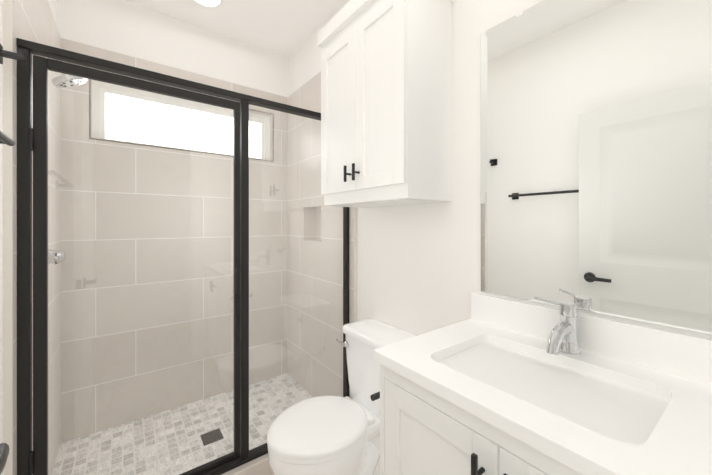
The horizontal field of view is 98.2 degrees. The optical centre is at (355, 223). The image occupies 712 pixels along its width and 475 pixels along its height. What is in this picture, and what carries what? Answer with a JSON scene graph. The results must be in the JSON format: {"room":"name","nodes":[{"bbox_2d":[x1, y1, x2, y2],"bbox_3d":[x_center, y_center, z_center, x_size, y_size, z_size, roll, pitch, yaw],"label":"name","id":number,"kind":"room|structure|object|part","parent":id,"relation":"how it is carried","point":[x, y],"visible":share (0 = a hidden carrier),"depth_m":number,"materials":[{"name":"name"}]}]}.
{"room":"bathroom","nodes":[
{"label":"bathroom","id":0,"kind":"room"},
{"bbox_2d":[0,0,55,474],"bbox_3d":[-0.646,-0.074,0.223,0.120,2.750,4.125,0,0,-37],"label":"wall","id":1,"kind":"structure","parent":0,"point":[52,3],"depth_m":1.01,"materials":[{"name":"white paint"}]},
{"bbox_2d":[0,443,9,474],"bbox_3d":[-0.387,0.272,0.193,0.103,2.033,0.776,0,0,-37],"label":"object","id":2,"kind":"structure","parent":1,"relation":"in","point":[4,450],"depth_m":0.46,"materials":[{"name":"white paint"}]},
{"bbox_2d":[0,130,14,145],"bbox_3d":[-0.811,-0.230,0.605,0.074,0.052,0.627,0,0,-37],"label":"towel rail","id":3,"kind":"object","parent":1,"relation":"attached to","point":[6,139],"visible":1,"depth_m":0.83,"materials":[{"name":"grey metal"}]},
{"bbox_2d":[3,0,12,474],"bbox_3d":[-1.161,0.100,1.030,0.021,2.401,0.006,0,0,-37],"label":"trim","id":4,"kind":"structure","parent":1,"relation":"attached to","point":[8,233],"depth_m":1.03,"materials":[{"name":"white"}]},
{"bbox_2d":[0,44,25,63],"bbox_3d":[-1.098,-0.540,0.981,0.064,0.056,0.056,0,0,-37],"label":"robe hook","id":5,"kind":"object","parent":1,"relation":"attached to","point":[19,55],"visible":1,"depth_m":0.98,"materials":[{"name":"grey metal"}]},
{"bbox_2d":[13,0,60,474],"bbox_3d":[-1.459,0.100,1.426,0.020,2.400,0.985,0,0,-37],"label":"wall tile","id":6,"kind":"structure","parent":1,"relation":"attached to","point":[33,20],"depth_m":1.54,"materials":[{"name":"beige tile"}]},
{"bbox_2d":[48,249,65,263],"bbox_3d":[-1.380,0.150,1.410,0.086,0.178,0.233,0,0,-37],"label":"shower valve","id":7,"kind":"object","parent":6,"relation":"attached to","point":[60,255],"depth_m":1.35,"materials":[{"name":"silver metal"}]},
{"bbox_2d":[36,55,86,87],"bbox_3d":[-1.290,-0.680,1.356,0.167,0.164,0.125,0,0,-37],"label":"shower head","id":8,"kind":"object","parent":6,"relation":"attached to","point":[71,78],"depth_m":1.34},
{"bbox_2d":[56,0,288,96],"bbox_3d":[-1.210,-0.075,2.303,1.710,2.750,0.120,0,0,-37],"label":"wall","id":9,"kind":"structure","parent":0,"point":[126,28],"depth_m":2.15,"materials":[{"name":"white paint"}]},
{"bbox_2d":[61,38,286,442],"bbox_3d":[-1.197,0.100,2.285,1.430,2.400,0.093,0,0,-37],"label":"wall tile","id":10,"kind":"structure","parent":9,"relation":"attached to","point":[86,49],"depth_m":2.10,"materials":[{"name":"beige tile"}]},
{"bbox_2d":[91,79,269,160],"bbox_3d":[-1.211,-0.703,2.308,1.166,0.435,0.040,0,0,-37],"label":"window","id":11,"kind":"structure","parent":9,"relation":"in","point":[116,120],"depth_m":2.21,"materials":[{"name":"white glass"}]},
{"bbox_2d":[123,0,345,57],"bbox_3d":[-0.009,-1.490,0.699,1.710,0.080,4.125,0,0,-37],"label":"ceiling","id":12,"kind":"structure","parent":0,"point":[287,28],"depth_m":2.17,"materials":[{"name":"white paint"}]},
{"bbox_2d":[194,0,222,7],"bbox_3d":[-0.955,-1.445,1.962,0.200,0.010,0.200,0,0,-37],"label":"recessed light","id":13,"kind":"object","parent":12,"relation":"in","point":[212,3],"visible":1,"depth_m":2.02,"materials":[{"name":"white plastic"}]},
{"bbox_2d":[289,0,711,338],"bbox_3d":[0.627,-0.075,1.176,0.120,2.750,4.125,0,0,-37],"label":"wall","id":14,"kind":"structure","parent":0,"point":[418,269],"depth_m":1.39,"materials":[{"name":"white paint"}]},
{"bbox_2d":[287,71,353,398],"bbox_3d":[-0.257,0.100,2.321,0.118,2.400,0.977,0,0,-37],"label":"wall tile","id":15,"kind":"structure","parent":14,"relation":"attached to","point":[307,95],"depth_m":2.33,"materials":[{"name":"beige tile"}]},
{"bbox_2d":[354,207,356,321],"bbox_3d":[-0.002,0.099,1.898,0.021,2.401,0.006,0,0,-37],"label":"trim","id":16,"kind":"structure","parent":14,"relation":"attached to","point":[355,264],"depth_m":1.89,"materials":[{"name":"white"}]},
{"bbox_2d":[318,0,454,207],"bbox_3d":[0.099,-0.567,1.496,0.336,0.941,0.652,0,0,-37],"label":"upper cabinet","id":17,"kind":"object","parent":14,"relation":"attached to","point":[386,102],"visible":1,"depth_m":1.31,"materials":[{"name":"white paint"}]},
{"bbox_3d":[-0.020,-0.232,1.407,0.039,0.075,0.075,0,0,-37],"label":"handle","id":18,"kind":"part","parent":17,"relation":"part of","materials":[{"name":"black metal"}]},
{"bbox_2d":[481,0,711,334],"bbox_3d":[0.722,-0.248,0.940,0.008,1.032,0.737,0,0,-37],"label":"mirror","id":19,"kind":"object","parent":14,"relation":"attached to","point":[596,156],"visible":1,"depth_m":0.92,"materials":[{"name":"grey mirror"}]},
{"bbox_3d":[-0.009,1.330,0.700,1.710,0.060,4.125,0,0,-37],"label":"floor","id":20,"kind":"structure","parent":0,"visible":0},
{"bbox_2d":[52,373,311,474],"bbox_3d":[-0.913,1.297,1.908,1.430,0.006,0.852,0,0,-37],"label":"mosaic shower floor","id":21,"kind":"structure","parent":20,"relation":"on","point":[194,451],"depth_m":1.86,"materials":[{"name":"grey tile"}]},
{"bbox_2d":[200,428,223,445],"bbox_3d":[-0.875,1.292,1.873,0.110,0.004,0.110,0,0,-37],"label":"shower drain","id":22,"kind":"object","parent":21,"relation":"on","point":[215,437],"depth_m":1.86,"materials":[{"name":"black metal"}]},
{"bbox_2d":[221,443,272,474],"bbox_3d":[-0.625,1.250,1.523,1.470,0.100,0.120,0,0,-37],"label":"curb","id":23,"kind":"object","parent":20,"relation":"on","point":[260,465],"depth_m":1.55,"materials":[{"name":"beige tile"}]},
{"bbox_2d":[16,38,348,474],"bbox_3d":[-0.624,0.275,1.520,1.430,1.850,0.057,0,0,-37],"label":"shower door","id":24,"kind":"structure","parent":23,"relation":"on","point":[30,139],"depth_m":1.29,"materials":[{"name":"clear glass"}]},
{"bbox_2d":[267,319,417,474],"bbox_3d":[-0.070,0.919,1.430,0.696,0.761,0.421,0,0,-37],"label":"toilet","id":25,"kind":"object","parent":20,"relation":"on","point":[328,435],"visible":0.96,"depth_m":1.35,"materials":[{"name":"white ceramic"}]},
{"bbox_2d":[370,292,711,474],"bbox_3d":[0.483,0.765,0.798,0.558,1.070,0.846,0,0,-37],"label":"bathroom vanity","id":26,"kind":"object","parent":20,"relation":"on","point":[493,385],"visible":1,"depth_m":0.77,"materials":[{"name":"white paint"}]},
{"bbox_3d":[0.282,0.535,0.634,0.039,0.095,0.079,0,0,-37],"label":"handle","id":27,"kind":"part","parent":26,"relation":"part of","materials":[{"name":"black metal"}]},
{"bbox_2d":[437,343,667,402],"bbox_3d":[0.472,0.486,0.807,0.350,0.142,0.498,0,0,-37],"label":"sink","id":28,"kind":"object","parent":26,"relation":"in","point":[530,376],"depth_m":0.84,"materials":[{"name":"white ceramic"}]},
{"bbox_2d":[534,296,579,355],"bbox_3d":[0.588,0.308,0.928,0.162,0.155,0.112,0,0,-37],"label":"faucet","id":29,"kind":"object","parent":26,"relation":"on","point":[562,340],"depth_m":0.92,"materials":[{"name":"silver metal"}]}
]}

